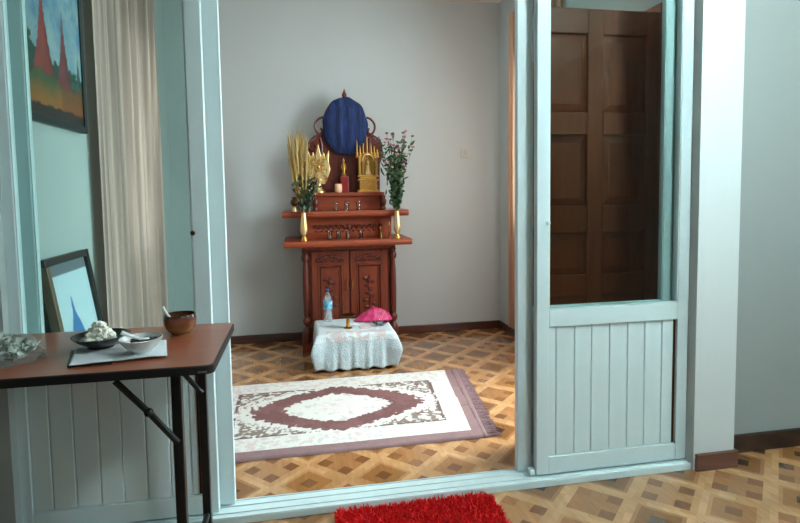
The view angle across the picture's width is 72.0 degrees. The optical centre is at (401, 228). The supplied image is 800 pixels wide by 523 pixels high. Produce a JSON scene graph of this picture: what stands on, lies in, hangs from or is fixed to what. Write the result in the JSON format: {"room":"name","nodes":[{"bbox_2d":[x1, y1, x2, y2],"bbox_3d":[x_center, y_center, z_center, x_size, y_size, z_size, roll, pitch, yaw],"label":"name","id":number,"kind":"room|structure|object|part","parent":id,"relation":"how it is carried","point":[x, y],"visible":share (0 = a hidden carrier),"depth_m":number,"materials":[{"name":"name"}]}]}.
{"room":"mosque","nodes":[
{"label":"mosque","id":0,"kind":"room"},
{"bbox_2d":[0,0,174,522],"bbox_3d":[-1.609,-0.356,2.982,0.120,2.750,2.486,-2,4,-10],"label":"wall","id":1,"kind":"structure","parent":0,"point":[67,162],"depth_m":2.38,"materials":[{"name":"paint"}]},
{"bbox_2d":[25,0,87,133],"bbox_3d":[-1.394,-0.863,2.157,0.030,0.908,0.671,-2,4,-10],"label":"framed painting","id":2,"kind":"object","parent":1,"relation":"attached to","point":[54,27],"visible":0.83,"depth_m":2.23,"materials":[{"name":"paint"}]},
{"bbox_2d":[0,0,219,522],"bbox_3d":[-1.016,-0.056,1.896,0.664,2.218,0.044,-2,4,-10],"label":"door","id":3,"kind":"structure","parent":1,"relation":"in","point":[87,453],"depth_m":1.93,"materials":[{"name":"white paint"}]},
{"bbox_3d":[-1.014,0.710,1.953,0.546,0.539,0.014,-2,4,-10],"label":"plank panel","id":4,"kind":"part","parent":3,"relation":"part of","materials":[{"name":"white paint"}]},
{"bbox_2d":[6,0,235,504],"bbox_3d":[-0.985,-0.060,1.954,0.689,2.218,0.030,-2,4,-10],"label":"door","id":5,"kind":"structure","parent":1,"relation":"in","point":[16,14],"depth_m":1.96,"materials":[{"name":"white paint"}]},
{"bbox_2d":[92,0,167,328],"bbox_3d":[-1.534,-0.322,3.190,0.080,2.450,1.211,-2,4,-10],"label":"window curtain","id":6,"kind":"object","parent":1,"relation":"hanging from","point":[124,34],"visible":0.87,"depth_m":3.04,"materials":[{"name":"beige fabric"}]},
{"bbox_2d":[128,458,690,522],"bbox_3d":[-0.078,1.028,2.158,2.636,0.056,0.121,-2,4,-10],"label":"door sill","id":7,"kind":"structure","parent":1,"relation":"attached to","point":[272,507],"depth_m":2.17,"materials":[{"name":"white paint"}]},
{"bbox_2d":[162,0,499,335],"bbox_3d":[-0.484,-0.478,4.513,2.896,2.750,0.120,-2,4,-10],"label":"wall","id":8,"kind":"structure","parent":0,"point":[427,69],"depth_m":4.43,"materials":[{"name":"paint"}]},
{"bbox_2d":[231,320,499,344],"bbox_3d":[-0.451,0.864,4.538,2.656,0.068,0.015,-2,4,-10],"label":"baseboard","id":9,"kind":"structure","parent":8,"relation":"attached to","point":[295,336],"depth_m":4.63,"materials":[{"name":"brown wood"}]},
{"bbox_2d":[461,148,468,156],"bbox_3d":[0.530,-0.637,4.623,0.070,0.078,0.014,-2,4,-10],"label":"light switch","id":10,"kind":"object","parent":8,"relation":"attached to","point":[464,151],"visible":1,"depth_m":4.62,"materials":[{"name":"plastic"}]},
{"bbox_2d":[447,0,501,2],"bbox_3d":[0.556,-1.671,1.006,5.250,0.080,7.186,-2,4,-10],"label":"ceiling","id":11,"kind":"structure","parent":0,"point":[487,1],"depth_m":4.54,"materials":[{"name":"paint"}]},
{"bbox_2d":[231,328,799,522],"bbox_3d":[0.598,1.152,1.200,5.250,0.080,7.186,-2,4,-10],"label":"floor","id":12,"kind":"structure","parent":0,"point":[487,356],"depth_m":2.36,"materials":[{"name":"brown wood"}]},
{"bbox_2d":[40,249,103,332],"bbox_3d":[-1.313,0.580,2.316,0.185,0.958,0.425,-2,4,-10],"label":"print","id":13,"kind":"object","parent":12,"relation":"on","point":[69,288],"visible":0.33,"depth_m":2.26,"materials":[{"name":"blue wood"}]},
{"bbox_2d":[41,267,64,332],"bbox_3d":[-1.278,0.593,2.122,0.034,0.905,0.030,-11,6,-10],"label":"picture frame","id":14,"kind":"object","parent":13,"relation":"attached to","point":[48,290],"depth_m":2.08,"materials":[{"name":"brown wood"}]},
{"bbox_2d":[0,323,233,522],"bbox_3d":[-1.139,0.734,1.601,1.230,0.750,0.489,-2,4,-10],"label":"folding table","id":15,"kind":"object","parent":12,"relation":"on","point":[198,352],"visible":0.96,"depth_m":1.50,"materials":[{"name":"laminate"}]},
{"bbox_2d":[67,340,166,367],"bbox_3d":[-0.800,0.351,1.554,0.253,0.010,0.182,-3,4,-24],"label":"paper sheet","id":16,"kind":"object","parent":15,"relation":"on","point":[78,357],"visible":0.7,"depth_m":1.52,"materials":[{"name":"white paper"}]},
{"bbox_2d":[79,321,116,347],"bbox_3d":[-0.878,0.301,1.589,0.098,0.070,0.073,-2,4,-10],"label":"heap","id":17,"kind":"object","parent":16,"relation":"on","point":[99,331],"visible":0.91,"depth_m":1.57,"materials":[{"name":"white food"}]},
{"bbox_2d":[70,328,129,349],"bbox_3d":[-0.876,0.326,1.603,0.155,0.035,0.155,-2,4,-10],"label":"dish","id":18,"kind":"object","parent":16,"relation":"on","point":[103,344],"visible":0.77,"depth_m":1.57,"materials":[{"name":"ceramic"}]},
{"bbox_2d":[118,332,162,353],"bbox_3d":[-0.732,0.325,1.546,0.114,0.041,0.114,-2,4,-10],"label":"bowl","id":19,"kind":"object","parent":16,"relation":"on","point":[146,346],"visible":0.94,"depth_m":1.52,"materials":[{"name":"ceramic"}]},
{"bbox_2d":[120,331,149,340],"bbox_3d":[-0.742,0.296,1.532,0.074,0.035,0.023,-3,4,-28],"label":"spoon","id":20,"kind":"object","parent":19,"relation":"in","point":[123,333],"visible":1,"depth_m":1.52,"materials":[{"name":"ceramic"}]},
{"bbox_3d":[-0.752,0.295,1.524,0.048,0.032,0.012,-4,5,-38],"label":"handle","id":21,"kind":"part","parent":20,"relation":"part of","materials":[{"name":"white ceramic"}]},
{"bbox_2d":[130,336,157,342],"bbox_3d":[-0.724,0.314,1.546,0.074,0.021,0.061,-2,4,-22],"label":"dark relish","id":22,"kind":"object","parent":19,"relation":"on","point":[132,340],"visible":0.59,"depth_m":1.54,"materials":[{"name":"black food"}]},
{"bbox_3d":[-0.606,0.737,1.516,0.027,0.715,0.027,-2,4,-10],"label":"leg","id":23,"kind":"part","parent":15,"relation":"part of","materials":[{"name":"black paint"}]},
{"bbox_2d":[163,310,196,334],"bbox_3d":[-0.718,0.307,1.784,0.101,0.063,0.101,-2,4,-10],"label":"bowl","id":24,"kind":"object","parent":15,"relation":"on","point":[180,322],"visible":0.98,"depth_m":1.75,"materials":[{"name":"ceramic"}]},
{"bbox_2d":[161,306,170,316],"bbox_3d":[-0.743,0.276,1.769,0.054,0.056,0.017,-3,4,-24],"label":"ladle","id":25,"kind":"object","parent":24,"relation":"in","point":[163,307],"visible":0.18,"depth_m":1.76,"materials":[{"name":"ceramic"}]},
{"bbox_3d":[-0.675,0.713,1.883,0.027,0.715,0.027,-2,4,-10],"label":"leg","id":26,"kind":"part","parent":15,"relation":"part of","materials":[{"name":"black paint"}]},
{"bbox_3d":[-1.162,0.315,1.499,0.359,0.098,0.226,-2,4,-10],"label":"plastic bag","id":27,"kind":"object","parent":15,"relation":"on","visible":0},
{"bbox_2d":[0,330,42,361],"bbox_3d":[-1.166,0.316,1.504,0.299,0.093,0.220,-2,4,-10],"label":"greens","id":28,"kind":"object","parent":27,"relation":"in","point":[18,347],"visible":1,"depth_m":1.51,"materials":[{"name":"food"}]},
{"bbox_2d":[282,89,411,352],"bbox_3d":[-0.432,-0.078,4.211,0.937,1.991,0.500,-2,4,-10],"label":"altar","id":29,"kind":"object","parent":12,"relation":"on","point":[359,275],"visible":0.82,"depth_m":4.16,"materials":[{"name":"brown wood"}]},
{"bbox_2d":[290,197,297,211],"bbox_3d":[-0.793,-0.178,4.061,0.056,0.108,0.055,-2,4,-10],"label":"urn","id":30,"kind":"object","parent":29,"relation":"on","point":[294,200],"visible":0.94,"depth_m":4.04,"materials":[{"name":"brown metal"}]},
{"bbox_2d":[300,213,307,241],"bbox_3d":[-0.704,-0.011,3.954,0.055,0.205,0.055,-2,4,-10],"label":"vase","id":31,"kind":"object","parent":29,"relation":"on","point":[303,224],"visible":1,"depth_m":3.94,"materials":[{"name":"gold metal"}]},
{"bbox_2d":[286,128,321,212],"bbox_3d":[-0.694,-0.374,3.934,0.242,0.712,0.094,-2,4,-10],"label":"bouquet","id":32,"kind":"object","parent":31,"relation":"in","point":[299,172],"visible":1,"depth_m":3.91,"materials":[{"name":"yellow plant"}]},
{"bbox_2d":[307,146,329,192],"bbox_3d":[-0.631,-0.453,4.170,0.178,0.366,0.090,-2,4,-10],"label":"ornament","id":33,"kind":"object","parent":29,"relation":"on","point":[321,171],"visible":0.94,"depth_m":4.16,"materials":[{"name":"gold metal"}]},
{"bbox_2d":[327,230,331,239],"bbox_3d":[-0.536,0.048,4.072,0.036,0.066,0.036,-2,4,-10],"label":"glass","id":34,"kind":"object","parent":29,"relation":"on","point":[329,236],"visible":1,"depth_m":4.07,"materials":[{"name":"white"}]},
{"bbox_3d":[-0.536,0.487,4.143,0.277,0.637,0.026,-2,4,-10],"label":"cabinet door","id":35,"kind":"part","parent":29,"relation":"part of","materials":[{"name":"brown wood"}]},
{"bbox_2d":[335,184,341,192],"bbox_3d":[-0.484,-0.306,4.186,0.057,0.066,0.057,-2,4,-10],"label":"candle cup","id":36,"kind":"object","parent":29,"relation":"on","point":[338,187],"visible":1,"depth_m":4.16,"materials":[{"name":"beige wax"}]},
{"bbox_2d":[336,230,340,238],"bbox_3d":[-0.471,0.047,4.085,0.036,0.066,0.036,-2,4,-10],"label":"glass","id":37,"kind":"object","parent":29,"relation":"on","point":[338,236],"visible":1,"depth_m":4.08,"materials":[{"name":"white"}]},
{"bbox_2d":[340,176,348,192],"bbox_3d":[-0.444,-0.339,4.243,0.064,0.123,0.060,-2,4,-10],"label":"box","id":38,"kind":"object","parent":29,"relation":"on","point":[344,180],"visible":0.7,"depth_m":4.21,"materials":[{"name":"paint"}]},
{"bbox_2d":[341,158,346,175],"bbox_3d":[-0.448,-0.472,4.233,0.048,0.142,0.047,-2,4,-10],"label":"statuette","id":39,"kind":"object","parent":38,"relation":"on","point":[343,165],"visible":1,"depth_m":4.22,"materials":[{"name":"gold metal"}]},
{"bbox_2d":[322,97,367,154],"bbox_3d":[-0.433,-0.787,4.229,0.349,0.445,0.076,-2,4,-10],"label":"cover","id":40,"kind":"object","parent":29,"relation":"attached to","point":[344,121],"visible":0.99,"depth_m":4.20,"materials":[{"name":"fabric"}]},
{"bbox_2d":[282,208,408,217],"bbox_3d":[-0.443,-0.120,4.251,0.931,0.044,0.413,-2,4,-10],"label":"shelf","id":41,"kind":"object","parent":29,"relation":"attached to","point":[316,212],"depth_m":4.09,"materials":[{"name":"brown wood"}]},
{"bbox_2d":[284,234,411,247],"bbox_3d":[-0.425,0.092,4.224,0.929,0.044,0.500,-2,4,-10],"label":"shelf","id":42,"kind":"object","parent":29,"relation":"attached to","point":[369,240],"depth_m":4.03,"materials":[{"name":"brown wood"}]},
{"bbox_2d":[355,143,379,191],"bbox_3d":[-0.264,-0.494,4.225,0.182,0.430,0.100,-2,4,-10],"label":"shrine","id":43,"kind":"object","parent":29,"relation":"on","point":[367,162],"visible":1,"depth_m":4.20,"materials":[{"name":"gold metal"}]},
{"bbox_3d":[-0.249,0.479,4.196,0.283,0.637,0.026,-2,4,-10],"label":"cabinet door","id":44,"kind":"part","parent":29,"relation":"part of","materials":[{"name":"brown wood"}]},
{"bbox_2d":[377,226,383,237],"bbox_3d":[-0.162,0.029,4.121,0.052,0.088,0.052,-2,4,-10],"label":"bronze bell","id":45,"kind":"object","parent":29,"relation":"on","point":[380,234],"visible":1,"depth_m":4.11,"materials":[{"name":"gold metal"}]},
{"bbox_2d":[394,211,400,238],"bbox_3d":[-0.035,-0.029,4.077,0.055,0.205,0.055,-2,4,-10],"label":"vase","id":46,"kind":"object","parent":29,"relation":"on","point":[397,224],"visible":1,"depth_m":4.06,"materials":[{"name":"gold metal"}]},
{"bbox_2d":[376,130,414,210],"bbox_3d":[-0.040,-0.380,4.058,0.296,0.688,0.162,-2,4,-10],"label":"flower bouquet","id":47,"kind":"object","parent":46,"relation":"in","point":[395,166],"visible":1,"depth_m":4.04,"materials":[{"name":"green plant"}]},
{"bbox_2d":[232,369,501,462],"bbox_3d":[-0.296,0.991,3.038,1.630,0.014,1.010,-2,4,-10],"label":"patterned rug","id":48,"kind":"object","parent":12,"relation":"on","point":[335,415],"visible":0.9,"depth_m":2.93,"materials":[{"name":"fabric"}]},
{"bbox_2d":[332,491,511,522],"bbox_3d":[0.091,1.055,1.860,0.635,0.036,0.517,-2,4,-10],"label":"mat","id":49,"kind":"object","parent":12,"relation":"on","point":[481,507],"visible":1,"depth_m":2.02,"materials":[{"name":"red carpet"}]},
{"bbox_3d":[-0.344,0.814,3.909,0.506,0.250,0.430,-2,4,-10],"label":"table","id":50,"kind":"object","parent":12,"relation":"on","visible":0},
{"bbox_2d":[311,318,402,371],"bbox_3d":[-0.342,0.808,3.897,0.613,0.246,0.512,-2,4,-10],"label":"lace tablecloth","id":51,"kind":"object","parent":50,"relation":"on","point":[335,347],"visible":0.91,"depth_m":3.69,"materials":[{"name":"fabric"}]},
{"bbox_2d":[323,289,331,309],"bbox_3d":[-0.541,0.559,4.013,0.066,0.240,0.066,-2,4,-10],"label":"water bottle","id":52,"kind":"object","parent":51,"relation":"on","point":[327,304],"visible":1,"depth_m":3.99,"materials":[{"name":"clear plastic"}]},
{"bbox_2d":[340,313,354,328],"bbox_3d":[-0.375,0.643,3.816,0.104,0.094,0.104,-2,4,-10],"label":"dish","id":53,"kind":"object","parent":51,"relation":"on","point":[347,316],"visible":1,"depth_m":3.81,"materials":[{"name":"brown metal"}]},
{"bbox_3d":[-0.375,0.605,3.813,0.104,0.018,0.104,-2,4,-10],"label":"dish","id":54,"kind":"part","parent":53,"relation":"part of","materials":[{"name":"brown metal"}]},
{"bbox_3d":[-0.375,0.652,3.816,0.060,0.076,0.059,-2,4,-10],"label":"stem","id":55,"kind":"part","parent":53,"relation":"part of","materials":[{"name":"gold metal"}]},
{"bbox_2d":[359,325,370,328],"bbox_3d":[-0.258,0.684,3.830,0.075,0.006,0.060,-2,4,-10],"label":"card","id":56,"kind":"object","parent":51,"relation":"on","point":[365,326],"visible":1,"depth_m":3.83,"materials":[{"name":"paper"}]},
{"bbox_2d":[354,306,391,321],"bbox_3d":[-0.213,0.619,4.028,0.286,0.103,0.123,-2,4,-10],"label":"cloth","id":57,"kind":"object","parent":51,"relation":"on","point":[378,314],"visible":1,"depth_m":3.99,"materials":[{"name":"fabric"}]},
{"bbox_2d":[372,320,387,325],"bbox_3d":[-0.156,0.670,3.889,0.120,0.024,0.120,-2,4,-10],"label":"glass dish","id":58,"kind":"object","parent":51,"relation":"on","point":[384,322],"visible":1,"depth_m":3.91,"materials":[{"name":"white"}]},
{"bbox_2d":[499,0,662,327],"bbox_3d":[1.101,-0.438,3.585,0.120,2.750,2.286,-2,4,-10],"label":"wall","id":59,"kind":"structure","parent":0,"point":[506,7],"depth_m":4.55,"materials":[{"name":"paint"}]},
{"bbox_2d":[499,321,514,337],"bbox_3d":[0.966,0.870,4.137,0.015,0.068,1.290,-2,4,-10],"label":"baseboard","id":60,"kind":"structure","parent":59,"relation":"attached to","point":[502,325],"depth_m":4.59,"materials":[{"name":"brown wood"}]},
{"bbox_2d":[508,0,562,329],"bbox_3d":[0.935,-0.412,3.973,0.036,2.470,0.900,-2,4,-10],"label":"door frame","id":61,"kind":"structure","parent":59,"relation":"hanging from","point":[554,3],"depth_m":4.33,"materials":[{"name":"wood"}]},
{"bbox_2d":[533,6,659,305],"bbox_3d":[0.897,-0.001,2.558,0.670,2.000,0.110,-2,4,-10],"label":"door","id":62,"kind":"structure","parent":59,"relation":"in","point":[605,63],"depth_m":2.56,"materials":[{"name":"brown wood"}]},
{"bbox_3d":[0.754,0.118,2.572,0.216,0.197,0.026,-2,4,-10],"label":"panel","id":63,"kind":"part","parent":62,"relation":"part of","materials":[{"name":"brown wood"}]},
{"bbox_3d":[0.759,0.432,2.594,0.216,0.240,0.026,-2,4,-10],"label":"panel","id":64,"kind":"part","parent":62,"relation":"part of","materials":[{"name":"brown wood"}]},
{"bbox_3d":[0.749,-0.267,2.545,0.216,0.325,0.026,-2,4,-10],"label":"panel","id":65,"kind":"part","parent":62,"relation":"part of","materials":[{"name":"brown wood"}]},
{"bbox_3d":[0.742,-0.708,2.515,0.216,0.352,0.026,-2,4,-10],"label":"panel","id":66,"kind":"part","parent":62,"relation":"part of","materials":[{"name":"brown wood"}]},
{"bbox_3d":[1.049,0.424,2.647,0.224,0.240,0.026,-2,4,-10],"label":"panel","id":67,"kind":"part","parent":62,"relation":"part of","materials":[{"name":"brown wood"}]},
{"bbox_3d":[1.044,0.110,2.626,0.224,0.197,0.026,-2,4,-10],"label":"panel","id":68,"kind":"part","parent":62,"relation":"part of","materials":[{"name":"brown wood"}]},
{"bbox_3d":[1.039,-0.275,2.599,0.224,0.325,0.026,-2,4,-10],"label":"panel","id":69,"kind":"part","parent":62,"relation":"part of","materials":[{"name":"brown wood"}]},
{"bbox_3d":[1.032,-0.716,2.569,0.224,0.352,0.026,-2,4,-10],"label":"panel","id":70,"kind":"part","parent":62,"relation":"part of","materials":[{"name":"brown wood"}]},
{"bbox_2d":[645,2,661,298],"bbox_3d":[1.211,-0.053,3.031,0.137,2.055,0.800,-2,4,-10],"label":"door frame","id":71,"kind":"structure","parent":59,"relation":"attached to","point":[657,8],"depth_m":2.60,"materials":[{"name":"brown wood"}]},
{"bbox_2d":[683,0,745,470],"bbox_3d":[1.287,-0.356,2.355,0.194,2.750,0.206,-2,4,-10],"label":"pillar","id":72,"kind":"structure","parent":0,"point":[719,25],"depth_m":2.28,"materials":[{"name":"paint"}]},
{"bbox_2d":[515,0,676,470],"bbox_3d":[0.802,-0.110,2.284,0.698,2.218,0.030,-2,4,-10],"label":"door","id":73,"kind":"structure","parent":72,"relation":"in","point":[524,308],"depth_m":2.26,"materials":[{"name":"white paint"}]},
{"bbox_3d":[0.824,0.657,2.339,0.590,0.539,0.012,-2,4,-10],"label":"plank panel","id":74,"kind":"part","parent":73,"relation":"part of","materials":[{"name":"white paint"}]},
{"bbox_2d":[533,0,694,474],"bbox_3d":[0.866,-0.108,2.244,0.683,2.218,0.044,-2,4,-10],"label":"door","id":75,"kind":"structure","parent":72,"relation":"in","point":[610,380],"depth_m":2.28,"materials":[{"name":"white paint"}]},
{"bbox_3d":[0.872,0.658,2.302,0.566,0.539,0.014,-2,4,-10],"label":"plank panel","id":76,"kind":"part","parent":75,"relation":"part of","materials":[{"name":"white paint"}]},
{"bbox_2d":[671,0,677,299],"bbox_3d":[1.171,-0.120,2.356,0.046,2.219,0.052,-2,4,-10],"label":"door frame","id":77,"kind":"structure","parent":72,"relation":"attached to","point":[677,0],"depth_m":2.32,"materials":[{"name":"white paint"}]},
{"bbox_2d":[695,448,738,471],"bbox_3d":[1.329,0.982,2.383,0.202,0.074,0.105,-2,4,-10],"label":"baseboard","id":78,"kind":"structure","parent":72,"relation":"attached to","point":[717,460],"depth_m":2.33,"materials":[{"name":"brown wood"}]},
{"bbox_2d":[734,0,799,433],"bbox_3d":[2.159,-0.384,2.570,1.600,2.750,0.100,-2,4,-10],"label":"wall","id":79,"kind":"structure","parent":0,"point":[767,383],"depth_m":2.44,"materials":[{"name":"paint"}]},
{"bbox_2d":[734,427,799,452],"bbox_3d":[2.150,0.950,2.596,1.480,0.085,0.017,-2,4,-10],"label":"baseboard","id":80,"kind":"structure","parent":79,"relation":"attached to","point":[782,438],"depth_m":2.50,"materials":[{"name":"brown wood"}]}
]}

